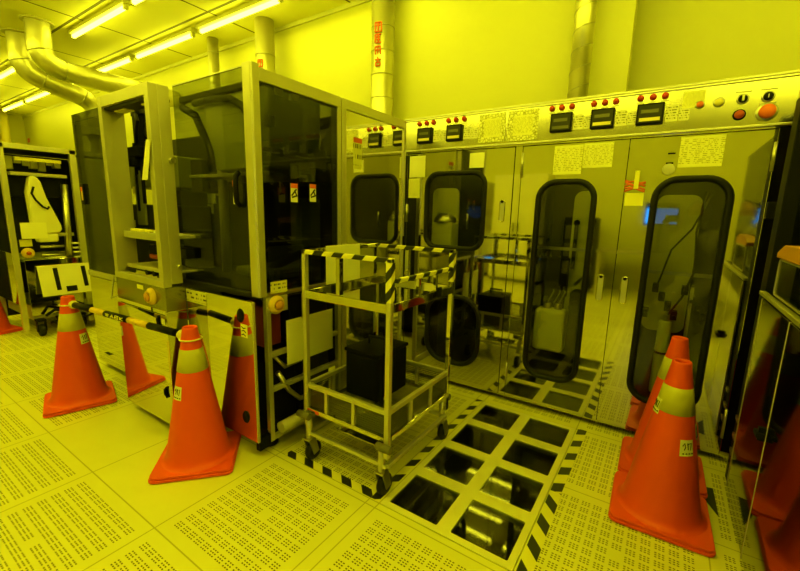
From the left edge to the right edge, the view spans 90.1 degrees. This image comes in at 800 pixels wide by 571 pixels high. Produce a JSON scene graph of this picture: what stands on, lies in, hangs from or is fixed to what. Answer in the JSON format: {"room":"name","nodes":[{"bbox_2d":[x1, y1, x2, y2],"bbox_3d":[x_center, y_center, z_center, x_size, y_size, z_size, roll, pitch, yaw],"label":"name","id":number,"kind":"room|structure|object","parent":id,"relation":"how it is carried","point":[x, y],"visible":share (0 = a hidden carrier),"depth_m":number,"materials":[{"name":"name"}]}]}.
{"room":"clean room","nodes":[
{"label":"clean room","id":0,"kind":"room"},
{"bbox_2d":[0,114,26,155],"bbox_3d":[-9.324,-1.573,6.050,0.100,3.000,5.940,8,12,33],"label":"wall","id":1,"kind":"structure","parent":0,"point":[16,122],"depth_m":8.06,"materials":[{"name":"white paint"}]},
{"bbox_2d":[0,0,355,115],"bbox_3d":[-3.409,-2.263,2.152,13.800,0.050,6.300,8,12,33],"label":"ceiling","id":2,"kind":"structure","parent":0,"point":[145,23],"depth_m":3.96,"materials":[{"name":"white"}]},
{"bbox_2d":[0,64,14,79],"bbox_3d":[-5.002,-2.792,5.152,1.230,0.073,0.070,8,12,33],"label":"ceiling light","id":3,"kind":"object","parent":2,"relation":"attached to","point":[7,70],"visible":0.38,"depth_m":5.22,"materials":[{"name":"beige plastic"}]},
{"bbox_2d":[0,109,21,143],"bbox_3d":[-7.308,-2.905,7.486,0.826,0.804,0.150,8,12,33],"label":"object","id":4,"kind":"object","parent":2,"relation":"hanging from","point":[5,136],"visible":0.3,"depth_m":7.62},
{"bbox_2d":[0,98,25,111],"bbox_3d":[-6.858,-3.193,7.085,1.230,0.073,0.070,8,12,33],"label":"ceiling light","id":5,"kind":"object","parent":2,"relation":"attached to","point":[21,101],"visible":0.89,"depth_m":7.02,"materials":[{"name":"beige plastic"}]},
{"bbox_2d":[23,90,49,102],"bbox_3d":[-5.777,-3.036,6.379,1.230,0.073,0.070,8,12,33],"label":"ceiling light","id":6,"kind":"object","parent":2,"relation":"attached to","point":[41,93],"visible":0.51,"depth_m":6.39,"materials":[{"name":"beige plastic"}]},
{"bbox_2d":[0,27,97,110],"bbox_3d":[-3.826,-1.185,4.664,0.256,3.000,0.878,8,12,33],"label":"duct","id":7,"kind":"object","parent":2,"relation":"hanging from","point":[20,59],"visible":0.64,"depth_m":4.24,"materials":[{"name":"silver metal"}]},
{"bbox_2d":[67,0,130,38],"bbox_3d":[-2.840,-2.479,3.742,1.230,0.073,0.070,8,12,33],"label":"ceiling light","id":8,"kind":"object","parent":2,"relation":"attached to","point":[119,6],"visible":0.94,"depth_m":3.67,"materials":[{"name":"beige plastic"}]},
{"bbox_2d":[19,14,180,107],"bbox_3d":[-3.181,-2.378,4.375,0.256,0.518,1.429,8,12,33],"label":"duct","id":9,"kind":"object","parent":2,"relation":"hanging from","point":[38,37],"visible":0.85,"depth_m":3.97,"materials":[{"name":"silver metal"}]},
{"bbox_2d":[92,53,134,71],"bbox_3d":[-3.615,-2.724,4.969,1.230,0.073,0.070,8,12,33],"label":"ceiling light","id":10,"kind":"object","parent":2,"relation":"attached to","point":[129,57],"visible":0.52,"depth_m":4.82,"materials":[{"name":"beige plastic"}]},
{"bbox_2d":[130,0,142,5],"bbox_3d":[-1.759,-2.323,3.037,1.230,0.073,0.070,8,12,33],"label":"ceiling light","id":11,"kind":"object","parent":2,"relation":"attached to","point":[132,2],"visible":1,"depth_m":3.33,"materials":[{"name":"beige plastic"}]},
{"bbox_2d":[132,27,197,58],"bbox_3d":[-2.534,-2.568,4.264,1.230,0.073,0.070,8,12,33],"label":"ceiling light","id":12,"kind":"object","parent":2,"relation":"attached to","point":[190,32],"visible":0.98,"depth_m":4.18,"materials":[{"name":"beige plastic"}]},
{"bbox_2d":[207,37,220,88],"bbox_3d":[-1.979,-1.589,4.345,0.118,2.000,0.118,8,12,33],"label":"duct","id":13,"kind":"object","parent":2,"relation":"hanging from","point":[212,42],"visible":0.3,"depth_m":4.17,"materials":[{"name":"silver metal"}]},
{"bbox_2d":[195,0,283,34],"bbox_3d":[-1.453,-2.412,3.559,1.230,0.073,0.070,8,12,33],"label":"ceiling light","id":14,"kind":"object","parent":2,"relation":"attached to","point":[254,6],"visible":1,"depth_m":3.54,"materials":[{"name":"beige plastic"}]},
{"bbox_2d":[254,16,275,72],"bbox_3d":[-1.292,-1.491,3.909,0.183,1.998,0.183,-6,13,-35],"label":"duct","id":15,"kind":"object","parent":2,"relation":"hanging from","point":[263,26],"visible":0.2,"depth_m":3.70,"materials":[{"name":"silver metal"}]},
{"bbox_2d":[371,0,394,115],"bbox_3d":[-0.148,-1.286,3.218,0.183,2.100,0.183,-6,13,-35],"label":"duct","id":16,"kind":"object","parent":2,"relation":"hanging from","point":[383,11],"visible":0.57,"depth_m":3.06,"materials":[{"name":"silver metal"}]},
{"bbox_2d":[23,0,637,276],"bbox_3d":[-3.147,-1.317,5.473,10.860,3.000,0.100,8,12,33],"label":"wall","id":17,"kind":"structure","parent":0,"point":[451,56],"depth_m":3.01,"materials":[{"name":"white paint"}]},
{"bbox_2d":[22,0,371,117],"bbox_3d":[-3.143,-2.767,5.158,10.860,0.035,0.015,8,12,33],"label":"trim","id":18,"kind":"structure","parent":17,"relation":"attached to","point":[357,2],"depth_m":4.17,"materials":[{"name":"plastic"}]},
{"bbox_2d":[0,308,743,570],"bbox_3d":[-3.460,0.739,2.690,13.853,0.050,6.300,8,12,33],"label":"floor","id":19,"kind":"structure","parent":0,"point":[76,494],"depth_m":1.75,"materials":[{"name":"tile"}]},
{"bbox_2d":[0,300,22,334],"bbox_3d":[-4.046,0.121,3.897,0.370,0.701,0.370,6,11,23],"label":"traffic cone","id":20,"kind":"object","parent":19,"relation":"on","point":[6,327],"visible":0.98,"depth_m":3.96,"materials":[{"name":"orange plastic"}]},
{"bbox_2d":[0,142,104,335],"bbox_3d":[-3.663,-0.474,4.148,1.042,1.793,1.000,8,12,33],"label":"machine","id":21,"kind":"object","parent":19,"relation":"on","point":[44,256],"visible":0.7,"depth_m":3.93,"materials":[{"name":"metal"}]},
{"bbox_2d":[43,295,116,417],"bbox_3d":[-2.100,0.411,2.575,0.370,0.701,0.370,-7,14,-39],"label":"traffic cone","id":22,"kind":"object","parent":19,"relation":"on","point":[79,383],"visible":0.97,"depth_m":2.51,"materials":[{"name":"orange plastic"}]},
{"bbox_2d":[148,325,240,483],"bbox_3d":[-1.028,0.544,1.999,0.370,0.701,0.370,-1,11,-14],"label":"traffic cone","id":23,"kind":"object","parent":19,"relation":"on","point":[199,445],"visible":0.97,"depth_m":1.92,"materials":[{"name":"orange plastic"}]},
{"bbox_2d":[58,301,202,341],"bbox_3d":[-1.556,0.181,2.233,1.329,0.058,0.106,7,12,28],"label":"bar","id":24,"kind":"object","parent":23,"relation":"on","point":[72,304],"visible":0.77,"depth_m":2.17,"materials":[{"name":"black plastic"}]},
{"bbox_2d":[71,61,406,451],"bbox_3d":[-1.220,-0.241,2.889,2.127,1.912,1.467,8,12,33],"label":"machine","id":25,"kind":"object","parent":19,"relation":"on","point":[278,166],"visible":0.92,"depth_m":2.23,"materials":[{"name":"metal"}]},
{"bbox_2d":[90,275,152,371],"bbox_3d":[-2.005,0.311,2.887,0.935,0.680,0.012,8,12,33],"label":"mirror","id":26,"kind":"object","parent":25,"relation":"attached to","point":[109,337],"depth_m":3.00,"materials":[{"name":"silver metal"}]},
{"bbox_2d":[118,301,172,423],"bbox_3d":[-1.483,0.442,2.332,0.558,0.642,0.012,8,12,33],"label":"mirror","id":27,"kind":"object","parent":25,"relation":"attached to","point":[148,354],"depth_m":2.30,"materials":[{"name":"silver metal"}]},
{"bbox_2d":[124,230,200,240],"bbox_3d":[-1.377,-0.288,2.303,0.510,0.040,0.180,8,12,33],"label":"shelf","id":28,"kind":"object","parent":25,"relation":"attached to","point":[128,234],"depth_m":2.24,"materials":[{"name":"silver metal"}]},
{"bbox_2d":[127,261,202,272],"bbox_3d":[-1.381,-0.107,2.336,0.510,0.022,0.180,8,12,33],"label":"shelf","id":29,"kind":"object","parent":25,"relation":"attached to","point":[149,267],"depth_m":2.30,"materials":[{"name":"metal"}]},
{"bbox_2d":[165,309,187,400],"bbox_3d":[-1.216,0.460,2.215,0.012,0.662,0.112,8,12,33],"label":"mirror","id":30,"kind":"object","parent":25,"relation":"attached to","point":[174,318],"depth_m":2.17,"materials":[{"name":"silver metal"}]},
{"bbox_2d":[179,82,245,172],"bbox_3d":[-0.892,-0.888,2.350,0.820,0.435,0.419,8,12,33],"label":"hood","id":31,"kind":"object","parent":25,"relation":"attached to","point":[217,114],"depth_m":2.23,"materials":[{"name":"plastic"}]},
{"bbox_2d":[189,172,246,182],"bbox_3d":[-0.849,-0.636,2.362,0.740,0.018,0.400,8,12,33],"label":"shelf","id":32,"kind":"object","parent":25,"relation":"attached to","point":[204,177],"depth_m":2.36,"materials":[{"name":"silver metal"}]},
{"bbox_2d":[186,287,257,442],"bbox_3d":[-0.935,0.400,2.093,0.565,0.723,0.012,8,12,33],"label":"mirror","id":33,"kind":"object","parent":25,"relation":"on","point":[226,324],"depth_m":2.03,"materials":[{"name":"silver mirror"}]},
{"bbox_2d":[285,451,375,496],"bbox_3d":[-0.357,0.920,1.971,0.566,0.001,0.044,8,12,32],"label":"tape","id":34,"kind":"object","parent":19,"relation":"on","point":[357,486],"visible":1,"depth_m":1.95,"materials":[{"name":"plastic"}]},
{"bbox_2d":[296,243,455,494],"bbox_3d":[-0.091,0.354,2.077,0.568,1.090,0.678,8,12,33],"label":"trolley","id":35,"kind":"object","parent":19,"relation":"on","point":[378,424],"visible":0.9,"depth_m":1.93,"materials":[{"name":"metal"}]},
{"bbox_2d":[306,417,312,438],"bbox_3d":[-0.461,0.720,2.029,0.033,0.120,0.034,8,12,33],"label":"socket","id":36,"kind":"object","parent":35,"relation":"attached to","point":[309,424],"depth_m":2.02,"materials":[{"name":"metal"}]},
{"bbox_2d":[326,243,359,284],"bbox_3d":[-0.294,-0.117,2.087,0.004,0.193,0.260,8,12,33],"label":"notice board","id":37,"kind":"object","parent":35,"relation":"hanging from","point":[351,267],"visible":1,"depth_m":2.09,"materials":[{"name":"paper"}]},
{"bbox_2d":[344,334,407,402],"bbox_3d":[-0.127,0.425,2.192,0.230,0.308,0.280,8,12,33],"label":"equipment box","id":38,"kind":"object","parent":35,"relation":"on","point":[365,359],"visible":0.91,"depth_m":2.10,"materials":[{"name":"black plastic"}]},
{"bbox_2d":[307,359,447,441],"bbox_3d":[-0.104,0.544,2.099,0.522,0.147,0.590,8,12,33],"label":"basket","id":39,"kind":"object","parent":35,"relation":"on","point":[434,395],"depth_m":1.94,"materials":[{"name":"metal"}]},
{"bbox_2d":[306,276,451,313],"bbox_3d":[-0.085,0.021,1.999,0.529,0.057,0.583,8,12,33],"label":"rail","id":40,"kind":"object","parent":35,"relation":"on","point":[367,293],"depth_m":1.91,"materials":[{"name":"silver metal"}]},
{"bbox_2d":[378,451,384,472],"bbox_3d":[-0.082,0.775,1.782,0.033,0.120,0.034,8,12,33],"label":"socket","id":41,"kind":"object","parent":35,"relation":"attached to","point":[381,456],"depth_m":1.77,"materials":[{"name":"metal"}]},
{"bbox_2d":[439,401,444,420],"bbox_3d":[0.236,0.699,2.237,0.033,0.120,0.034,8,12,33],"label":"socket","id":42,"kind":"object","parent":35,"relation":"attached to","point":[442,404],"depth_m":2.22,"materials":[{"name":"metal"}]},
{"bbox_2d":[371,399,481,500],"bbox_3d":[0.221,0.877,2.283,0.044,0.001,1.199,8,12,33],"label":"tape","id":43,"kind":"object","parent":19,"relation":"on","point":[433,443],"visible":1,"depth_m":2.15,"materials":[{"name":"plastic"}]},
{"bbox_2d":[380,402,575,570],"bbox_3d":[0.490,0.932,2.102,0.596,0.030,1.196,8,12,33],"label":"floor grate","id":44,"kind":"object","parent":19,"relation":"in","point":[483,489],"visible":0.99,"depth_m":1.93,"materials":[{"name":"metal"}]},
{"bbox_2d":[516,490,560,570],"bbox_3d":[0.580,1.004,1.640,0.057,0.001,0.548,8,12,33],"label":"tape","id":45,"kind":"object","parent":19,"relation":"on","point":[528,561],"visible":1,"depth_m":1.62,"materials":[{"name":"plastic"}]},
{"bbox_2d":[551,429,586,493],"bbox_3d":[0.917,0.920,2.142,0.052,0.001,0.670,8,12,33],"label":"tape","id":46,"kind":"object","parent":19,"relation":"on","point":[558,485],"visible":1,"depth_m":2.09,"materials":[{"name":"plastic"}]},
{"bbox_2d":[401,69,799,457],"bbox_3d":[0.960,-0.163,2.603,2.100,1.897,0.329,8,12,33],"label":"machine","id":47,"kind":"object","parent":19,"relation":"on","point":[587,234],"visible":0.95,"depth_m":2.35,"materials":[{"name":"grey metal"}]},
{"bbox_2d":[431,212,468,245],"bbox_3d":[0.387,-0.396,2.993,0.287,0.295,0.170,8,12,33],"label":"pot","id":48,"kind":"object","parent":47,"relation":"on","point":[445,225],"depth_m":2.97,"materials":[{"name":"silver metal"}]},
{"bbox_2d":[532,302,567,352],"bbox_3d":[1.007,0.272,2.680,0.190,0.315,0.130,8,12,33],"label":"canister","id":49,"kind":"object","parent":47,"relation":"on","point":[550,323],"depth_m":2.63,"materials":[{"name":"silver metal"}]},
{"bbox_2d":[549,106,554,113],"bbox_3d":[0.888,-1.031,2.336,0.036,0.042,0.022,8,12,33],"label":"lamp","id":50,"kind":"object","parent":47,"relation":"attached to","point":[551,108],"depth_m":2.34,"materials":[{"name":"plastic"}]},
{"bbox_2d":[558,104,564,112],"bbox_3d":[0.933,-1.024,2.307,0.036,0.042,0.022,8,12,33],"label":"lamp","id":51,"kind":"object","parent":47,"relation":"on","point":[561,107],"depth_m":2.31,"materials":[{"name":"plastic"}]},
{"bbox_2d":[528,344,603,365],"bbox_3d":[1.067,0.475,2.679,0.530,0.020,0.200,8,12,33],"label":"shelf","id":52,"kind":"object","parent":47,"relation":"attached to","point":[566,356],"depth_m":2.67,"materials":[{"name":"metal"}]},
{"bbox_2d":[568,103,574,111],"bbox_3d":[0.979,-1.018,2.277,0.036,0.042,0.022,8,12,33],"label":"lamp","id":53,"kind":"object","parent":47,"relation":"on","point":[571,106],"depth_m":2.28,"materials":[{"name":"plastic"}]},
{"bbox_2d":[567,0,597,98],"bbox_3d":[1.081,-1.616,2.319,0.120,1.067,0.120,8,12,33],"label":"duct","id":54,"kind":"object","parent":47,"relation":"on","point":[585,12],"visible":0.93,"depth_m":2.32,"materials":[{"name":"silver metal"}]},
{"bbox_2d":[590,101,596,108],"bbox_3d":[1.074,-1.004,2.215,0.036,0.042,0.022,8,12,33],"label":"lamp","id":55,"kind":"object","parent":47,"relation":"on","point":[593,104],"depth_m":2.22,"materials":[{"name":"plastic"}]},
{"bbox_2d":[601,99,607,107],"bbox_3d":[1.120,-0.997,2.185,0.036,0.042,0.022,8,12,33],"label":"lamp","id":56,"kind":"object","parent":47,"relation":"on","point":[604,102],"depth_m":2.19,"materials":[{"name":"plastic"}]},
{"bbox_2d":[612,98,619,106],"bbox_3d":[1.165,-0.991,2.155,0.036,0.042,0.022,8,12,33],"label":"lamp","id":57,"kind":"object","parent":47,"relation":"attached to","point":[615,101],"depth_m":2.16,"materials":[{"name":"plastic"}]},
{"bbox_2d":[636,95,643,103],"bbox_3d":[1.260,-0.977,2.093,0.036,0.042,0.022,8,12,33],"label":"lamp","id":58,"kind":"object","parent":47,"relation":"on","point":[639,98],"depth_m":2.10,"materials":[{"name":"plastic"}]},
{"bbox_2d":[649,94,656,102],"bbox_3d":[1.307,-0.970,2.063,0.036,0.042,0.022,8,12,33],"label":"lamp","id":59,"kind":"object","parent":47,"relation":"on","point":[652,97],"depth_m":2.06,"materials":[{"name":"plastic"}]},
{"bbox_2d":[661,92,668,100],"bbox_3d":[1.351,-0.964,2.034,0.036,0.042,0.022,8,12,33],"label":"lamp","id":60,"kind":"object","parent":47,"relation":"on","point":[664,95],"depth_m":2.03,"materials":[{"name":"plastic"}]},
{"bbox_2d":[662,164,675,174],"bbox_3d":[1.397,-0.604,2.078,0.060,0.059,0.003,8,12,33],"label":"round vent","id":61,"kind":"object","parent":47,"relation":"attached to","point":[667,169],"depth_m":2.08,"materials":[{"name":"white plastic"}]},
{"bbox_2d":[736,94,748,104],"bbox_3d":[1.607,-0.875,1.870,0.048,0.048,0.028,8,12,33],"label":"switch","id":62,"kind":"object","parent":47,"relation":"attached to","point":[741,99],"depth_m":1.87,"materials":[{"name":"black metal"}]},
{"bbox_2d":[761,91,775,101],"bbox_3d":[1.687,-0.866,1.829,0.051,0.050,0.009,8,12,33],"label":"switch","id":63,"kind":"object","parent":47,"relation":"attached to","point":[766,96],"depth_m":1.82,"materials":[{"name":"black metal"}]},
{"bbox_2d":[608,358,715,557],"bbox_3d":[1.147,0.652,1.698,0.370,0.701,0.370,8,12,31],"label":"traffic cone","id":64,"kind":"object","parent":19,"relation":"on","point":[659,496],"visible":1,"depth_m":1.62,"materials":[{"name":"orange plastic"}]},
{"bbox_2d":[618,336,707,498],"bbox_3d":[1.362,0.599,2.015,0.370,0.701,0.370,8,12,32],"label":"traffic cone","id":65,"kind":"object","parent":19,"relation":"on","point":[678,347],"visible":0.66,"depth_m":2.01,"materials":[{"name":"orange plastic"}]},
{"bbox_2d":[705,487,718,516],"bbox_3d":[1.416,0.986,1.846,0.075,0.001,0.220,8,12,33],"label":"tape","id":66,"kind":"object","parent":19,"relation":"on","point":[710,500],"depth_m":1.84,"materials":[{"name":"black plastic"}]},
{"bbox_2d":[725,98,799,570],"bbox_3d":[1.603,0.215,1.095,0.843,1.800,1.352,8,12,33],"label":"glass panel","id":67,"kind":"object","parent":19,"relation":"on","point":[762,475],"visible":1,"depth_m":1.44,"materials":[{"name":"clear glass"}]},
{"bbox_2d":[628,0,799,97],"bbox_3d":[2.749,-0.544,2.053,3.040,3.000,0.100,8,12,33],"label":"wall","id":68,"kind":"structure","parent":0,"point":[676,42],"depth_m":2.42,"materials":[{"name":"white paint"}]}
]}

